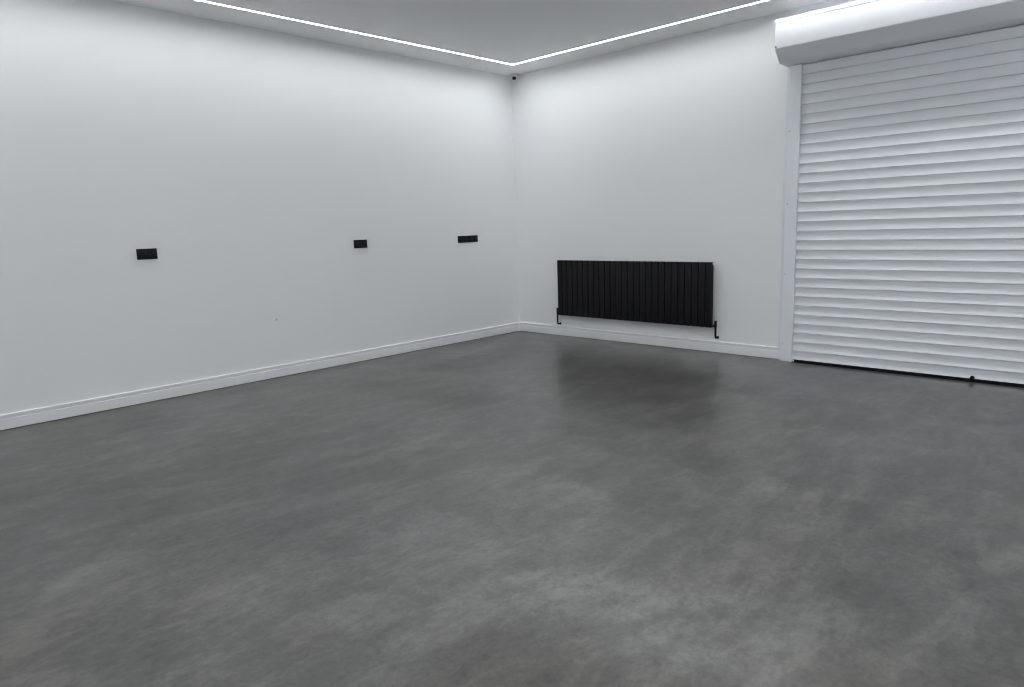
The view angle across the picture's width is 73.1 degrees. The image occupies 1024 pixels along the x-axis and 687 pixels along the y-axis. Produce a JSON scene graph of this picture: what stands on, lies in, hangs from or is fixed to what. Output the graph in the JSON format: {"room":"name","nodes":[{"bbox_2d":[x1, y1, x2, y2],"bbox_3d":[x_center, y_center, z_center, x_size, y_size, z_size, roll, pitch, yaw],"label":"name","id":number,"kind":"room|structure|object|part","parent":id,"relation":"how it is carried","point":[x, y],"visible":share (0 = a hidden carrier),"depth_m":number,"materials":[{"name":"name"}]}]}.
{"room":"garage","nodes":[
{"label":"garage","id":0,"kind":"room"},
{"bbox_2d":[0,0,518,427],"bbox_3d":[-2.378,-1.019,5.271,0.200,2.750,7.200,7,13,43],"label":"wall","id":1,"kind":"structure","parent":0,"point":[253,162],"depth_m":5.28,"materials":[{"name":"white paint"}]},
{"bbox_2d":[136,248,157,259],"bbox_3d":[-2.603,-0.638,4.928,0.014,0.076,0.135,7,13,43],"label":"wall socket","id":2,"kind":"object","parent":1,"relation":"attached to","point":[142,254],"visible":1,"depth_m":4.92,"materials":[{"name":"black plastic"}]},
{"bbox_2d":[0,322,519,429],"bbox_3d":[-2.256,0.293,5.420,0.015,0.098,6.800,7,13,43],"label":"baseboard","id":3,"kind":"structure","parent":1,"relation":"attached to","point":[64,410],"depth_m":5.42,"materials":[{"name":"white"}]},
{"bbox_2d":[354,239,366,247],"bbox_3d":[-1.359,-0.895,6.205,0.014,0.074,0.137,7,13,43],"label":"wall socket","id":4,"kind":"object","parent":1,"relation":"attached to","point":[357,243],"visible":1,"depth_m":6.20,"materials":[{"name":"black plastic"}]},
{"bbox_2d":[458,235,477,242],"bbox_3d":[-0.458,-1.079,7.131,0.014,0.069,0.270,7,13,43],"label":"wall socket","id":5,"kind":"object","parent":1,"relation":"attached to","point":[472,238],"visible":1,"depth_m":7.12,"materials":[{"name":"black plastic"}]},
{"bbox_2d":[108,0,828,75],"bbox_3d":[0.031,-2.108,2.702,7.000,0.100,7.200,7,13,43],"label":"ceiling","id":6,"kind":"structure","parent":0,"point":[506,31],"depth_m":5.39,"materials":[{"name":"white paint"}]},
{"bbox_2d":[197,0,514,64],"bbox_3d":[-2.078,-2.337,4.711,0.025,0.015,6.067,7,13,43],"label":"recessed light","id":7,"kind":"object","parent":6,"relation":"in","point":[197,0],"visible":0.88,"depth_m":5.47,"materials":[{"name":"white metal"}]},
{"bbox_2d":[510,73,517,81],"bbox_3d":[0.022,-2.796,7.264,0.088,0.078,0.088,7,13,43],"label":"security camera","id":8,"kind":"object","parent":6,"relation":"attached to","point":[514,75],"visible":1,"depth_m":7.24,"materials":[{"name":"white plastic"}]},
{"bbox_2d":[515,0,767,64],"bbox_3d":[2.128,-2.501,4.842,5.842,0.015,0.025,7,13,43],"label":"recessed light","id":9,"kind":"object","parent":6,"relation":"in","point":[764,0],"visible":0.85,"depth_m":5.78,"materials":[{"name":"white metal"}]},
{"bbox_2d":[0,331,1023,686],"bbox_3d":[0.126,0.700,3.181,7.000,0.100,7.200,7,13,43],"label":"floor","id":10,"kind":"structure","parent":0,"point":[517,508],"depth_m":2.73,"materials":[{"name":"concrete"}]},
{"bbox_2d":[512,0,858,358],"bbox_3d":[2.495,-1.209,5.422,6.600,2.750,0.200,7,13,43],"label":"wall","id":11,"kind":"structure","parent":0,"point":[672,149],"depth_m":6.27,"materials":[{"name":"white paint"}]},
{"bbox_2d":[556,260,718,338],"bbox_3d":[1.134,-0.453,6.696,1.848,0.692,0.092,7,13,43],"label":"radiator","id":12,"kind":"object","parent":11,"relation":"attached to","point":[662,292],"visible":1,"depth_m":6.55,"materials":[{"name":"black metal"}]},
{"bbox_3d":[0.510,-0.584,7.237,0.060,0.575,0.034,7,13,43],"label":"panel","id":13,"kind":"part","parent":12,"relation":"part of","materials":[{"name":"black metal"}]},
{"bbox_3d":[0.559,-0.577,7.191,0.060,0.575,0.034,7,13,43],"label":"panel","id":14,"kind":"part","parent":12,"relation":"part of","materials":[{"name":"black metal"}]},
{"bbox_3d":[0.608,-0.571,7.144,0.060,0.575,0.034,7,13,43],"label":"panel","id":15,"kind":"part","parent":12,"relation":"part of","materials":[{"name":"black metal"}]},
{"bbox_3d":[0.657,-0.565,7.098,0.060,0.575,0.034,7,13,43],"label":"panel","id":16,"kind":"part","parent":12,"relation":"part of","materials":[{"name":"black metal"}]},
{"bbox_3d":[0.706,-0.558,7.051,0.060,0.575,0.034,7,13,43],"label":"panel","id":17,"kind":"part","parent":12,"relation":"part of","materials":[{"name":"black metal"}]},
{"bbox_3d":[0.755,-0.552,7.005,0.060,0.575,0.034,7,13,43],"label":"panel","id":18,"kind":"part","parent":12,"relation":"part of","materials":[{"name":"black metal"}]},
{"bbox_3d":[0.804,-0.546,6.958,0.060,0.575,0.034,7,13,43],"label":"panel","id":19,"kind":"part","parent":12,"relation":"part of","materials":[{"name":"black metal"}]},
{"bbox_3d":[0.853,-0.540,6.912,0.060,0.575,0.034,7,13,43],"label":"panel","id":20,"kind":"part","parent":12,"relation":"part of","materials":[{"name":"black metal"}]},
{"bbox_3d":[0.902,-0.533,6.865,0.060,0.575,0.034,7,13,43],"label":"panel","id":21,"kind":"part","parent":12,"relation":"part of","materials":[{"name":"black metal"}]},
{"bbox_3d":[0.951,-0.527,6.819,0.060,0.575,0.034,7,13,43],"label":"panel","id":22,"kind":"part","parent":12,"relation":"part of","materials":[{"name":"black metal"}]},
{"bbox_3d":[1.000,-0.521,6.772,0.060,0.575,0.034,7,13,43],"label":"panel","id":23,"kind":"part","parent":12,"relation":"part of","materials":[{"name":"black metal"}]},
{"bbox_3d":[1.049,-0.514,6.726,0.060,0.575,0.034,7,13,43],"label":"panel","id":24,"kind":"part","parent":12,"relation":"part of","materials":[{"name":"black metal"}]},
{"bbox_3d":[1.098,-0.508,6.679,0.060,0.575,0.034,7,13,43],"label":"panel","id":25,"kind":"part","parent":12,"relation":"part of","materials":[{"name":"black metal"}]},
{"bbox_3d":[1.147,-0.502,6.633,0.060,0.575,0.034,7,13,43],"label":"panel","id":26,"kind":"part","parent":12,"relation":"part of","materials":[{"name":"black metal"}]},
{"bbox_3d":[1.196,-0.496,6.587,0.060,0.575,0.034,7,13,43],"label":"panel","id":27,"kind":"part","parent":12,"relation":"part of","materials":[{"name":"black metal"}]},
{"bbox_3d":[1.245,-0.489,6.540,0.060,0.575,0.034,7,13,43],"label":"panel","id":28,"kind":"part","parent":12,"relation":"part of","materials":[{"name":"black metal"}]},
{"bbox_3d":[1.294,-0.483,6.494,0.060,0.575,0.034,7,13,43],"label":"panel","id":29,"kind":"part","parent":12,"relation":"part of","materials":[{"name":"black metal"}]},
{"bbox_3d":[1.343,-0.477,6.447,0.060,0.575,0.034,7,13,43],"label":"panel","id":30,"kind":"part","parent":12,"relation":"part of","materials":[{"name":"black metal"}]},
{"bbox_3d":[1.392,-0.470,6.401,0.060,0.575,0.034,7,13,43],"label":"panel","id":31,"kind":"part","parent":12,"relation":"part of","materials":[{"name":"black metal"}]},
{"bbox_3d":[1.441,-0.464,6.354,0.060,0.575,0.034,7,13,43],"label":"panel","id":32,"kind":"part","parent":12,"relation":"part of","materials":[{"name":"black metal"}]},
{"bbox_3d":[1.490,-0.458,6.308,0.060,0.575,0.034,7,13,43],"label":"panel","id":33,"kind":"part","parent":12,"relation":"part of","materials":[{"name":"black metal"}]},
{"bbox_3d":[1.539,-0.452,6.261,0.060,0.575,0.034,7,13,43],"label":"panel","id":34,"kind":"part","parent":12,"relation":"part of","materials":[{"name":"black metal"}]},
{"bbox_3d":[1.588,-0.445,6.215,0.060,0.575,0.034,7,13,43],"label":"panel","id":35,"kind":"part","parent":12,"relation":"part of","materials":[{"name":"black metal"}]},
{"bbox_3d":[1.637,-0.439,6.168,0.060,0.575,0.034,7,13,43],"label":"panel","id":36,"kind":"part","parent":12,"relation":"part of","materials":[{"name":"black metal"}]},
{"bbox_3d":[1.687,-0.433,6.122,0.060,0.575,0.034,7,13,43],"label":"panel","id":37,"kind":"part","parent":12,"relation":"part of","materials":[{"name":"black metal"}]},
{"bbox_3d":[1.736,-0.426,6.075,0.060,0.575,0.034,7,13,43],"label":"panel","id":38,"kind":"part","parent":12,"relation":"part of","materials":[{"name":"black metal"}]},
{"bbox_2d":[520,322,777,358],"bbox_3d":[1.163,-0.058,6.804,2.964,0.098,0.015,7,13,43],"label":"baseboard","id":39,"kind":"structure","parent":11,"relation":"attached to","point":[667,341],"depth_m":6.58,"materials":[{"name":"white"}]},
{"bbox_2d":[775,0,1023,387],"bbox_3d":[3.093,-1.018,4.542,2.745,2.630,0.276,7,13,43],"label":"roller shutter","id":40,"kind":"object","parent":11,"relation":"attached to","point":[902,249],"visible":1,"depth_m":4.92,"materials":[{"name":"white painted aluminium"}]},
{"bbox_3d":[2.229,-1.004,5.543,0.128,2.324,0.054,7,13,43],"label":"guide rail","id":41,"kind":"part","parent":40,"relation":"part of","materials":[{"name":"white metal"}]}
]}

